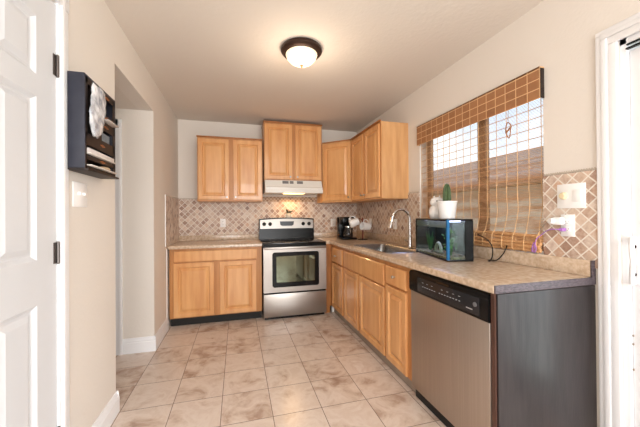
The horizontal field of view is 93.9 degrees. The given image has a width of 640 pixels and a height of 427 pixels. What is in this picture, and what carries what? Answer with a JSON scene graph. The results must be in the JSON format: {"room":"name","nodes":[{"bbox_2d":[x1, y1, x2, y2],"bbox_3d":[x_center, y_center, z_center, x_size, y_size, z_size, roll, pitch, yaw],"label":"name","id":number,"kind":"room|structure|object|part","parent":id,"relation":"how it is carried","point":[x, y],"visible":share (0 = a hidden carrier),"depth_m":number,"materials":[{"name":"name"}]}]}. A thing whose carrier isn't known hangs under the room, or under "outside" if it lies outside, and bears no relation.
{"room":"kitchen","nodes":[
{"label":"kitchen","id":0,"kind":"room"},
{"bbox_2d":[51,0,152,426],"bbox_3d":[-0.845,-0.009,0.018,0.120,2.518,5.685,0,0,-15],"label":"wall","id":1,"kind":"structure","parent":0,"point":[98,47],"depth_m":1.64,"materials":[{"name":"beige paint"}]},
{"bbox_2d":[0,0,60,426],"bbox_3d":[-1.045,0.173,0.915,0.050,2.150,0.773,0,0,-15],"label":"door","id":2,"kind":"structure","parent":1,"relation":"in","point":[29,61],"depth_m":1.12,"materials":[{"name":"white paint"}]},
{"bbox_2d":[54,0,69,426],"bbox_3d":[-1.071,0.136,0.906,0.117,2.240,0.909,0,0,-15],"label":"trim","id":3,"kind":"structure","parent":1,"relation":"attached to","point":[62,6],"depth_m":1.31,"materials":[{"name":"white paint"}]},
{"bbox_2d":[72,181,86,206],"bbox_3d":[-1.176,-0.092,1.473,0.018,0.120,0.135,0,0,-15],"label":"light switch","id":4,"kind":"object","parent":1,"relation":"attached to","point":[79,190],"visible":1,"depth_m":1.46,"materials":[{"name":"white plastic"}]},
{"bbox_2d":[67,71,118,178],"bbox_3d":[-1.156,-0.421,1.535,0.092,0.447,0.369,0,0,-15],"label":"rack","id":5,"kind":"object","parent":1,"relation":"attached to","point":[80,138],"visible":0.75,"depth_m":1.37,"materials":[{"name":"blue paint"}]},
{"bbox_2d":[89,82,105,138],"bbox_3d":[-1.088,-0.491,1.465,0.028,0.257,0.180,0,0,-15],"label":"plastic bag","id":6,"kind":"object","parent":5,"relation":"hanging from","point":[97,110],"visible":1,"depth_m":1.43,"materials":[{"name":"white plastic"}]},
{"bbox_2d":[87,152,115,163],"bbox_3d":[-1.147,-0.282,1.526,0.080,0.008,0.303,0,0,-15],"label":"envelope","id":7,"kind":"object","parent":5,"relation":"in","point":[89,153],"visible":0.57,"depth_m":1.51,"materials":[{"name":"paper"}]},
{"bbox_2d":[87,148,113,161],"bbox_3d":[-1.148,-0.296,1.523,0.072,0.020,0.293,0,0,-15],"label":"folded letter","id":8,"kind":"object","parent":7,"relation":"on","point":[88,149],"visible":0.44,"depth_m":1.49,"materials":[{"name":"grey paper"}]},
{"bbox_2d":[87,164,116,173],"bbox_3d":[-1.143,-0.225,1.526,0.086,0.006,0.303,0,0,-15],"label":"envelope","id":9,"kind":"object","parent":5,"relation":"in","point":[90,165],"visible":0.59,"depth_m":1.50,"materials":[{"name":"paper"}]},
{"bbox_2d":[102,133,108,143],"bbox_3d":[-1.180,-0.398,1.596,0.054,0.056,0.120,0,0,-15],"label":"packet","id":10,"kind":"object","parent":5,"relation":"in","point":[105,138],"visible":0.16,"depth_m":1.61,"materials":[{"name":"grey paper"}]},
{"bbox_2d":[105,119,118,127],"bbox_3d":[-1.162,-0.486,1.605,0.096,0.007,0.137,0,0,-15],"label":"stack","id":11,"kind":"object","parent":5,"relation":"on","point":[107,121],"visible":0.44,"depth_m":1.61,"materials":[{"name":"paper"}]},
{"bbox_2d":[92,390,119,426],"bbox_3d":[-1.271,1.194,1.616,0.136,0.135,0.580,0,0,-15],"label":"baseboard","id":12,"kind":"structure","parent":1,"relation":"attached to","point":[111,410],"depth_m":1.77,"materials":[{"name":"white paint"}]},
{"bbox_2d":[122,318,168,354],"bbox_3d":[-1.719,1.204,2.977,0.276,0.135,0.531,0,0,-15],"label":"baseboard","id":13,"kind":"structure","parent":1,"relation":"attached to","point":[150,343],"depth_m":2.74,"materials":[{"name":"white paint"}]},
{"bbox_2d":[115,85,137,109],"bbox_3d":[-2.081,-0.977,2.162,1.110,0.050,0.907,0,0,-15],"label":"ceiling","id":14,"kind":"structure","parent":0,"point":[121,101],"depth_m":2.54,"materials":[{"name":"beige paint"}]},
{"bbox_2d":[115,80,177,338],"bbox_3d":[-2.354,0.018,3.172,1.350,2.518,1.199,0,0,-15],"label":"wall","id":15,"kind":"structure","parent":0,"point":[149,138],"depth_m":2.76,"materials":[{"name":"beige paint"}]},
{"bbox_2d":[115,119,122,354],"bbox_3d":[-2.226,0.213,2.571,0.915,2.120,0.026,0,0,-15],"label":"trim","id":16,"kind":"structure","parent":15,"relation":"attached to","point":[118,131],"depth_m":2.68,"materials":[{"name":"white paint"}]},
{"bbox_2d":[165,194,167,317],"bbox_3d":[-1.664,0.468,3.235,0.008,1.348,0.072,0,0,-15],"label":"trim","id":17,"kind":"structure","parent":15,"relation":"attached to","point":[165,194],"depth_m":3.23,"materials":[{"name":"white plastic"}]},
{"bbox_2d":[165,196,178,247],"bbox_3d":[-1.759,0.092,3.571,0.008,0.564,0.731,0,0,-15],"label":"backsplash","id":18,"kind":"structure","parent":15,"relation":"attached to","point":[172,204],"depth_m":3.53,"materials":[{"name":"tile"}]},
{"bbox_2d":[178,119,356,198],"bbox_3d":[-1.219,0.014,4.185,3.977,2.518,0.150,0,0,-15],"label":"wall","id":19,"kind":"structure","parent":0,"point":[188,130],"depth_m":3.99,"materials":[{"name":"beige paint"}]},
{"bbox_2d":[220,219,225,226],"bbox_3d":[-1.321,0.128,4.066,0.072,0.115,0.009,0,0,-15],"label":"wall outlet","id":20,"kind":"object","parent":19,"relation":"attached to","point":[222,221],"visible":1,"depth_m":4.06,"materials":[{"name":"white plastic"}]},
{"bbox_2d":[196,135,262,202],"bbox_3d":[-1.173,-0.560,3.937,0.808,0.814,0.361,0,0,-15],"label":"upper cabinet","id":21,"kind":"object","parent":19,"relation":"attached to","point":[229,169],"visible":1,"depth_m":3.80,"materials":[{"name":"brown wood"}]},
{"bbox_3d":[-1.333,-0.555,3.745,0.363,0.760,0.019,0,0,-15],"label":"door","id":22,"kind":"part","parent":21,"relation":"part of","materials":[{"name":"brown wood"}]},
{"bbox_3d":[-1.179,-0.960,3.949,0.808,0.014,0.340,0,0,-15],"label":"moulding","id":23,"kind":"part","parent":21,"relation":"part of","materials":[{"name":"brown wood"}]},
{"bbox_3d":[-0.933,-0.557,3.855,0.355,0.760,0.019,0,0,-15],"label":"door","id":24,"kind":"part","parent":21,"relation":"part of","materials":[{"name":"brown wood"}]},
{"bbox_2d":[179,199,356,238],"bbox_3d":[-0.643,0.087,4.262,2.527,0.564,0.008,0,0,-15],"label":"backsplash","id":25,"kind":"structure","parent":19,"relation":"attached to","point":[195,217],"depth_m":4.15,"materials":[{"name":"tile"}]},
{"bbox_2d":[263,197,316,201],"bbox_3d":[-0.437,-0.203,4.317,0.822,0.070,0.013,0,0,-15],"label":"trim","id":26,"kind":"structure","parent":19,"relation":"attached to","point":[265,199],"depth_m":4.31,"materials":[{"name":"tile"}]},
{"bbox_2d":[261,120,321,181],"bbox_3d":[-0.392,-0.825,4.155,0.802,0.784,0.361,0,0,-15],"label":"upper cabinet","id":27,"kind":"object","parent":19,"relation":"attached to","point":[290,151],"visible":0.98,"depth_m":4.01,"materials":[{"name":"brown wood"}]},
{"bbox_3d":[-0.549,-0.820,3.963,0.360,0.730,0.019,0,0,-15],"label":"door","id":28,"kind":"part","parent":27,"relation":"part of","materials":[{"name":"brown wood"}]},
{"bbox_3d":[-0.398,-1.210,4.167,0.802,0.014,0.340,0,0,-15],"label":"moulding","id":29,"kind":"part","parent":27,"relation":"part of","materials":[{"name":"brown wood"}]},
{"bbox_3d":[-0.161,-0.822,4.070,0.360,0.730,0.019,0,0,-15],"label":"door","id":30,"kind":"part","parent":27,"relation":"part of","materials":[{"name":"brown wood"}]},
{"bbox_2d":[263,180,322,194],"bbox_3d":[-0.388,-0.345,4.080,0.754,0.171,0.483,0,0,-15],"label":"range hood","id":31,"kind":"object","parent":19,"relation":"attached to","point":[270,187],"visible":0.99,"depth_m":3.88,"materials":[{"name":"white metal"}]},
{"bbox_2d":[331,219,335,226],"bbox_3d":[0.199,0.136,4.485,0.080,0.120,0.009,0,0,-15],"label":"wall outlet","id":32,"kind":"object","parent":19,"relation":"attached to","point":[333,221],"visible":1,"depth_m":4.48,"materials":[{"name":"white plastic"}]},
{"bbox_2d":[317,139,366,203],"bbox_3d":[0.340,-0.565,4.215,0.644,0.823,0.626,0,0,-15],"label":"upper cabinet","id":33,"kind":"object","parent":19,"relation":"attached to","point":[336,155],"visible":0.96,"depth_m":4.02,"materials":[{"name":"brown wood"}]},
{"bbox_3d":[0.223,-0.970,4.029,0.455,0.013,0.023,-1,0,28],"label":"moulding","id":34,"kind":"part","parent":33,"relation":"part of","materials":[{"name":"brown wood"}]},
{"bbox_3d":[0.222,-0.559,4.025,0.413,0.768,0.019,-1,0,27],"label":"door","id":35,"kind":"part","parent":33,"relation":"part of","materials":[{"name":"brown wood"}]},
{"bbox_2d":[110,306,445,426],"bbox_3d":[-0.298,1.300,0.782,4.027,0.100,7.184,0,0,-15],"label":"floor","id":36,"kind":"structure","parent":0,"point":[312,370],"depth_m":2.24,"materials":[{"name":"tile"}]},
{"bbox_2d":[169,246,261,325],"bbox_3d":[-1.267,0.834,3.748,1.012,0.874,0.638,0,0,-15],"label":"base cabinet","id":37,"kind":"object","parent":36,"relation":"on","point":[207,285],"visible":0.92,"depth_m":3.45,"materials":[{"name":"brown wood"}]},
{"bbox_3d":[-1.425,0.861,3.383,0.426,0.604,0.019,0,0,-15],"label":"door","id":38,"kind":"part","parent":37,"relation":"part of","materials":[{"name":"brown wood"}]},
{"bbox_2d":[168,234,261,249],"bbox_3d":[-1.269,0.342,3.735,1.020,0.110,0.670,0,0,-15],"label":"countertop","id":39,"kind":"structure","parent":37,"relation":"on","point":[233,240],"depth_m":3.79,"materials":[{"name":"beige laminate"}]},
{"bbox_3d":[-1.192,0.481,3.450,0.907,0.120,0.019,0,0,-15],"label":"drawer","id":40,"kind":"part","parent":37,"relation":"part of","materials":[{"name":"brown wood"}]},
{"bbox_3d":[-0.959,0.858,3.511,0.410,0.604,0.019,0,0,-15],"label":"door","id":41,"kind":"part","parent":37,"relation":"part of","materials":[{"name":"brown wood"}]},
{"bbox_2d":[259,218,325,319],"bbox_3d":[-0.380,0.661,3.928,0.777,1.210,0.717,0,0,-15],"label":"range","id":42,"kind":"object","parent":36,"relation":"on","point":[293,260],"visible":0.99,"depth_m":3.63,"materials":[{"name":"silver metal"}]},
{"bbox_3d":[-0.469,0.141,4.241,0.753,0.138,0.046,0,0,-15],"label":"control panel","id":43,"kind":"part","parent":42,"relation":"part of","materials":[{"name":"silver metal"}]},
{"bbox_2d":[285,209,291,217],"bbox_3d":[-0.446,-0.006,4.257,0.096,0.130,0.080,-1,0,24],"label":"sugar pot","id":44,"kind":"object","parent":42,"relation":"on","point":[288,214],"visible":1,"depth_m":4.23,"materials":[{"name":"white ceramic"}]},
{"bbox_2d":[259,238,325,244],"bbox_3d":[-0.387,0.362,3.949,0.777,0.021,0.677,0,0,-15],"label":"cooktop","id":45,"kind":"object","parent":42,"relation":"in","point":[265,241],"depth_m":3.73,"materials":[{"name":"black glass"}]},
{"bbox_3d":[-0.296,1.094,3.635,0.769,0.270,0.046,0,0,-15],"label":"drawer","id":46,"kind":"part","parent":42,"relation":"part of","materials":[{"name":"silver metal"}]},
{"bbox_3d":[-0.299,0.672,3.636,0.769,0.533,0.048,0,0,-15],"label":"door","id":47,"kind":"part","parent":42,"relation":"part of","materials":[{"name":"silver metal"}]},
{"bbox_3d":[-0.301,1.100,3.651,0.757,0.327,0.056,0,0,-15],"label":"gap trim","id":48,"kind":"part","parent":42,"relation":"part of","materials":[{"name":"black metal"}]},
{"bbox_3d":[-0.291,0.410,3.600,0.753,0.030,0.034,0,0,-15],"label":"handle","id":49,"kind":"part","parent":42,"relation":"part of","materials":[{"name":"silver metal"}]},
{"bbox_3d":[-0.288,0.666,3.614,0.490,0.325,0.005,0,0,-15],"label":"oven glass","id":50,"kind":"part","parent":42,"relation":"part of","materials":[{"name":"black glass"}]},
{"bbox_2d":[325,244,346,323],"bbox_3d":[0.381,0.823,3.967,0.697,0.875,1.085,0,0,-15],"label":"base cabinet","id":51,"kind":"object","parent":36,"relation":"on","point":[334,254],"visible":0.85,"depth_m":3.64,"materials":[{"name":"brown wood"}]},
{"bbox_3d":[0.204,0.510,3.588,0.019,0.170,0.385,0,0,-15],"label":"drawer","id":52,"kind":"part","parent":51,"relation":"part of","materials":[{"name":"brown wood"}]},
{"bbox_3d":[0.207,0.890,3.586,0.019,0.550,0.385,0,0,-15],"label":"door","id":53,"kind":"part","parent":51,"relation":"part of","materials":[{"name":"brown wood"}]},
{"bbox_2d":[314,231,595,293],"bbox_3d":[0.659,0.317,2.970,0.703,0.123,3.170,0,0,-15],"label":"countertop","id":54,"kind":"structure","parent":51,"relation":"on","point":[515,271],"depth_m":1.77,"materials":[{"name":"beige stone"}]},
{"bbox_2d":[337,217,356,239],"bbox_3d":[0.367,0.196,4.029,0.200,0.300,0.265,0,0,-15],"label":"coffee maker","id":55,"kind":"object","parent":54,"relation":"on","point":[344,230],"visible":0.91,"depth_m":3.96,"materials":[{"name":"black plastic"}]},
{"bbox_2d":[358,218,367,239],"bbox_3d":[0.565,0.199,3.952,0.156,0.290,0.130,0,0,-15],"label":"mug tree","id":56,"kind":"object","parent":54,"relation":"on","point":[362,238],"visible":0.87,"depth_m":3.94,"materials":[{"name":"black plastic"}]},
{"bbox_2d":[349,216,359,227],"bbox_3d":[0.438,0.107,3.843,0.142,0.156,0.105,0,0,-6],"label":"coffee mug","id":57,"kind":"object","parent":56,"relation":"hanging from","point":[354,222],"visible":1,"depth_m":3.80,"materials":[{"name":"white ceramic"}]},
{"bbox_2d":[360,219,370,229],"bbox_3d":[0.586,0.144,3.841,0.125,0.145,0.105,0,0,-24],"label":"coffee mug","id":58,"kind":"object","parent":56,"relation":"hanging from","point":[363,225],"visible":1,"depth_m":3.81,"materials":[{"name":"white ceramic"}]},
{"bbox_2d":[354,243,417,253],"bbox_3d":[0.669,0.420,2.931,0.439,0.173,0.764,0,0,-15],"label":"sink","id":59,"kind":"object","parent":54,"relation":"in","point":[387,248],"visible":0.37,"depth_m":3.15,"materials":[{"name":"metal"}]},
{"bbox_2d":[388,208,412,248],"bbox_3d":[0.755,0.140,2.851,0.262,0.382,0.119,0,0,-15],"label":"faucet","id":60,"kind":"object","parent":54,"relation":"on","point":[409,241],"visible":1,"depth_m":2.83,"materials":[{"name":"silver metal"}]},
{"bbox_3d":[0.764,0.085,2.825,0.218,0.272,0.025,0,0,-15],"label":"spout","id":61,"kind":"part","parent":60,"relation":"part of","materials":[{"name":"silver metal"}]},
{"bbox_2d":[416,218,473,261],"bbox_3d":[0.952,0.187,2.351,0.187,0.293,0.593,0,0,-3],"label":"fish tank","id":62,"kind":"object","parent":54,"relation":"on","point":[463,228],"visible":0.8,"depth_m":2.24,"materials":[{"name":"glass"}]},
{"bbox_2d":[426,231,433,249],"bbox_3d":[0.929,0.225,2.515,0.050,0.161,0.118,0,0,-3],"label":"plant","id":63,"kind":"object","parent":62,"relation":"in","point":[429,238],"visible":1,"depth_m":2.50,"materials":[{"name":"green plant"}]},
{"bbox_2d":[429,195,442,218],"bbox_3d":[0.946,-0.052,2.415,0.127,0.185,0.130,0,0,-15],"label":"figurine","id":64,"kind":"object","parent":62,"relation":"on","point":[433,210],"visible":0.73,"depth_m":2.38,"materials":[{"name":"white ceramic"}]},
{"bbox_2d":[433,242,443,253],"bbox_3d":[0.922,0.261,2.326,0.040,0.087,0.120,0,0,-3],"label":"ornament","id":65,"kind":"object","parent":62,"relation":"in","point":[440,250],"visible":0.97,"depth_m":2.30,"materials":[{"name":"stone"}]},
{"bbox_3d":[0.952,0.048,2.353,0.185,0.014,0.590,0,0,-3],"label":"lid","id":66,"kind":"part","parent":62,"relation":"part of","materials":[{"name":"black plastic"}]},
{"bbox_2d":[437,183,457,218],"bbox_3d":[0.962,-0.094,2.264,0.147,0.268,0.147,0,0,-15],"label":"potted cactus","id":67,"kind":"object","parent":62,"relation":"on","point":[446,208],"visible":1,"depth_m":2.22,"materials":[{"name":"white ceramic"}]},
{"bbox_2d":[442,229,456,255],"bbox_3d":[0.934,0.201,2.160,0.108,0.204,0.137,0,0,-3],"label":"plant","id":68,"kind":"object","parent":62,"relation":"in","point":[451,231],"visible":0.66,"depth_m":2.14,"materials":[{"name":"plant"}]},
{"bbox_2d":[478,234,506,261],"bbox_3d":[1.177,0.236,2.053,0.176,0.189,0.076,0,0,9],"label":"power cord","id":69,"kind":"object","parent":54,"relation":"on","point":[478,234],"visible":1,"depth_m":2.03,"materials":[{"name":"black plastic"}]},
{"bbox_2d":[344,248,389,366],"bbox_3d":[0.692,0.816,2.972,0.628,0.874,0.993,0,0,-15],"label":"base cabinet","id":70,"kind":"object","parent":36,"relation":"on","point":[365,283],"visible":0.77,"depth_m":2.75,"materials":[{"name":"brown wood"}]},
{"bbox_3d":[0.328,0.885,3.148,0.019,0.553,0.390,0,0,-15],"label":"door","id":71,"kind":"part","parent":70,"relation":"part of","materials":[{"name":"brown wood"}]},
{"bbox_3d":[0.398,0.503,2.884,0.019,0.173,0.942,0,0,-15],"label":"drawer","id":72,"kind":"part","parent":70,"relation":"part of","materials":[{"name":"brown wood"}]},
{"bbox_3d":[0.459,0.882,2.672,0.019,0.553,0.506,0,0,-15],"label":"door","id":73,"kind":"part","parent":70,"relation":"part of","materials":[{"name":"brown wood"}]},
{"bbox_2d":[386,261,415,392],"bbox_3d":[0.861,0.811,2.308,0.656,0.874,0.373,0,0,-15],"label":"base cabinet","id":74,"kind":"object","parent":36,"relation":"on","point":[398,292],"visible":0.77,"depth_m":2.20,"materials":[{"name":"brown wood"}]},
{"bbox_3d":[0.572,0.482,2.256,0.019,0.138,0.294,0,0,-15],"label":"drawer","id":75,"kind":"part","parent":74,"relation":"part of","materials":[{"name":"brown wood"}]},
{"bbox_3d":[0.574,0.862,2.255,0.019,0.587,0.294,0,0,-15],"label":"door","id":76,"kind":"part","parent":74,"relation":"part of","materials":[{"name":"brown wood"}]},
{"bbox_2d":[409,270,491,426],"bbox_3d":[0.991,0.810,1.799,0.618,0.866,0.665,0,0,-15],"label":"dishwasher","id":77,"kind":"object","parent":36,"relation":"on","point":[451,321],"visible":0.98,"depth_m":1.65,"materials":[{"name":"silver metal"}]},
{"bbox_3d":[0.724,0.450,1.728,0.054,0.134,0.665,0,0,-15],"label":"control panel","id":78,"kind":"part","parent":77,"relation":"part of","materials":[{"name":"black plastic"}]},
{"bbox_2d":[491,285,596,426],"bbox_3d":[1.113,0.805,1.468,0.633,0.874,0.032,0,0,-15],"label":"end panel","id":79,"kind":"object","parent":36,"relation":"on","point":[543,342],"visible":0.97,"depth_m":1.45,"materials":[{"name":"black laminate"}]},
{"bbox_2d":[104,0,543,131],"bbox_3d":[-0.317,-1.318,0.795,4.027,0.100,7.184,0,0,-15],"label":"ceiling","id":80,"kind":"structure","parent":0,"point":[223,61],"depth_m":2.29,"materials":[{"name":"beige paint"}]},
{"bbox_2d":[281,37,321,67],"bbox_3d":[-0.141,-1.188,2.288,0.313,0.149,0.313,0,0,-15],"label":"ceiling light","id":81,"kind":"object","parent":80,"relation":"attached to","point":[301,52],"visible":1,"depth_m":2.20,"materials":[{"name":"white glass"}]},
{"bbox_3d":[-0.141,-1.177,2.288,0.240,0.085,0.240,0,0,-15],"label":"lamp shade","id":82,"kind":"part","parent":81,"relation":"part of","materials":[{"name":"beige glass"}]},
{"bbox_2d":[437,201,457,218],"bbox_3d":[0.963,-0.026,2.264,0.147,0.132,0.147,0,0,-15],"label":"pot","id":83,"kind":"object","parent":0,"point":[446,209],"depth_m":2.21,"materials":[{"name":"white ceramic"}]},
{"bbox_2d":[357,0,639,426],"bbox_3d":[1.561,-0.020,1.305,0.150,2.518,6.884,0,0,-15],"label":"wall","id":84,"kind":"structure","parent":0,"point":[558,36],"depth_m":1.75,"materials":[{"name":"beige paint"}]},
{"bbox_2d":[350,120,408,201],"bbox_3d":[0.666,-0.569,3.565,0.366,0.826,0.834,0,0,-15],"label":"upper cabinet","id":85,"kind":"object","parent":84,"relation":"attached to","point":[379,152],"visible":1,"depth_m":3.20,"materials":[{"name":"brown wood"}]},
{"bbox_3d":[0.468,-0.560,3.736,0.019,0.773,0.371,0,0,-15],"label":"door","id":86,"kind":"part","parent":85,"relation":"part of","materials":[{"name":"brown wood"}]},
{"bbox_3d":[0.519,-0.975,3.527,0.026,0.013,0.834,0,0,-15],"label":"moulding","id":87,"kind":"part","parent":85,"relation":"part of","materials":[{"name":"brown wood"}]},
{"bbox_3d":[0.533,-0.562,3.530,0.003,0.813,0.830,0,0,-15],"label":"frame","id":88,"kind":"part","parent":85,"relation":"part of","materials":[{"name":"brown wood"}]},
{"bbox_3d":[0.578,-0.563,3.337,0.019,0.773,0.375,0,0,-15],"label":"door","id":89,"kind":"part","parent":85,"relation":"part of","materials":[{"name":"brown wood"}]},
{"bbox_2d":[357,192,419,237],"bbox_3d":[0.789,0.074,3.807,0.008,0.564,1.631,0,0,-15],"label":"backsplash","id":90,"kind":"structure","parent":84,"relation":"attached to","point":[380,212],"depth_m":3.58,"materials":[{"name":"tile"}]},
{"bbox_2d":[393,219,396,228],"bbox_3d":[0.870,0.124,3.481,0.009,0.120,0.085,0,0,-15],"label":"wall outlet","id":91,"kind":"object","parent":84,"relation":"attached to","point":[394,220],"visible":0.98,"depth_m":3.47,"materials":[{"name":"white plastic"}]},
{"bbox_2d":[427,118,543,250],"bbox_3d":[1.278,-0.321,2.434,0.040,1.125,1.263,0,0,-15],"label":"window","id":92,"kind":"structure","parent":84,"relation":"in","point":[484,129],"depth_m":2.36,"materials":[{"name":"clear glass"}]},
{"bbox_2d":[417,66,543,253],"bbox_3d":[1.172,-0.314,2.397,0.074,1.123,1.270,0,0,-15],"label":"bamboo blind","id":93,"kind":"object","parent":92,"relation":"attached to","point":[528,87],"visible":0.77,"depth_m":2.12,"materials":[{"name":"brown wood"}]},
{"bbox_3d":[1.269,-0.608,2.015,0.012,0.206,0.050,0,0,-15],"label":"lift cord","id":94,"kind":"part","parent":93,"relation":"part of","materials":[{"name":"brown fabric"}]},
{"bbox_2d":[561,214,574,236],"bbox_3d":[1.373,0.067,1.657,0.009,0.122,0.072,0,0,-15],"label":"wall outlet","id":95,"kind":"object","parent":84,"relation":"attached to","point":[569,224],"visible":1,"depth_m":1.65,"materials":[{"name":"white plastic"}]},
{"bbox_2d":[547,217,564,224],"bbox_3d":[1.329,0.042,1.682,0.062,0.044,0.065,0,0,-15],"label":"plug adapter","id":96,"kind":"object","parent":95,"relation":"attached to","point":[555,220],"visible":1,"depth_m":1.67,"materials":[{"name":"white plastic"}]},
{"bbox_2d":[543,170,597,268],"bbox_3d":[1.381,0.030,1.659,0.008,0.504,0.280,0,0,-15],"label":"backsplash","id":97,"kind":"structure","parent":84,"relation":"attached to","point":[584,245],"depth_m":1.63,"materials":[{"name":"tile"}]},
{"bbox_2d":[544,167,596,175],"bbox_3d":[1.380,-0.229,1.658,0.009,0.016,0.277,0,0,-15],"label":"trim","id":98,"kind":"structure","parent":84,"relation":"attached to","point":[594,168],"depth_m":1.64,"materials":[{"name":"tile"}]},
{"bbox_2d":[557,182,585,208],"bbox_3d":[1.370,-0.096,1.638,0.024,0.135,0.145,0,0,-15],"label":"dimmer switch","id":99,"kind":"object","parent":84,"relation":"attached to","point":[573,195],"visible":1,"depth_m":1.64,"materials":[{"name":"white plastic"}]},
{"bbox_3d":[1.358,-0.098,1.672,0.019,0.042,0.042,0,0,-15],"label":"dimmer knob","id":100,"kind":"part","parent":99,"relation":"part of","materials":[{"name":"beige plastic"}]},
{"bbox_2d":[595,12,639,426],"bbox_3d":[1.698,0.156,0.494,0.020,2.155,2.130,0,0,-15],"label":"trim","id":101,"kind":"structure","parent":84,"relation":"attached to","point":[606,41],"depth_m":1.47,"materials":[{"name":"white paint"}]},
{"bbox_2d":[620,31,639,426],"bbox_3d":[1.738,0.183,0.505,0.176,2.100,1.950,0,0,-15],"label":"door","id":102,"kind":"structure","parent":84,"relation":"in","point":[630,45],"depth_m":1.41,"materials":[{"name":"white paint"}]},
{"bbox_3d":[1.445,0.220,1.379,0.076,0.226,0.048,0,0,-15],"label":"handle","id":103,"kind":"part","parent":102,"relation":"part of","materials":[{"name":"white paint"}]},
{"bbox_3d":[1.617,0.216,0.958,0.030,1.980,0.950,0,0,-15],"label":"sash","id":104,"kind":"part","parent":102,"relation":"part of","materials":[{"name":"white paint"}]},
{"bbox_2d":[531,228,565,252],"bbox_3d":[1.311,0.159,1.731,0.048,0.155,0.180,0,0,-25],"label":"charging cable","id":105,"kind":"object","parent":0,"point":[559,229],"visible":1,"depth_m":1.77,"materials":[{"name":"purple plastic"}]},
{"label":"outside","id":106,"kind":"structure","parent":0,"visible":0},
{"bbox_3d":[18.911,1.252,10.399,38.023,0.100,50.000,0,0,-15],"label":"floor","id":107,"kind":"structure","parent":106,"visible":0},
{"bbox_2d":[434,147,543,237],"bbox_3d":[7.158,-0.433,9.760,7.000,3.460,20.000,0,0,-15],"label":"house","id":108,"kind":"structure","parent":107,"relation":"on","point":[459,215],"depth_m":7.90,"materials":[{"name":"beige brick"}]}
]}

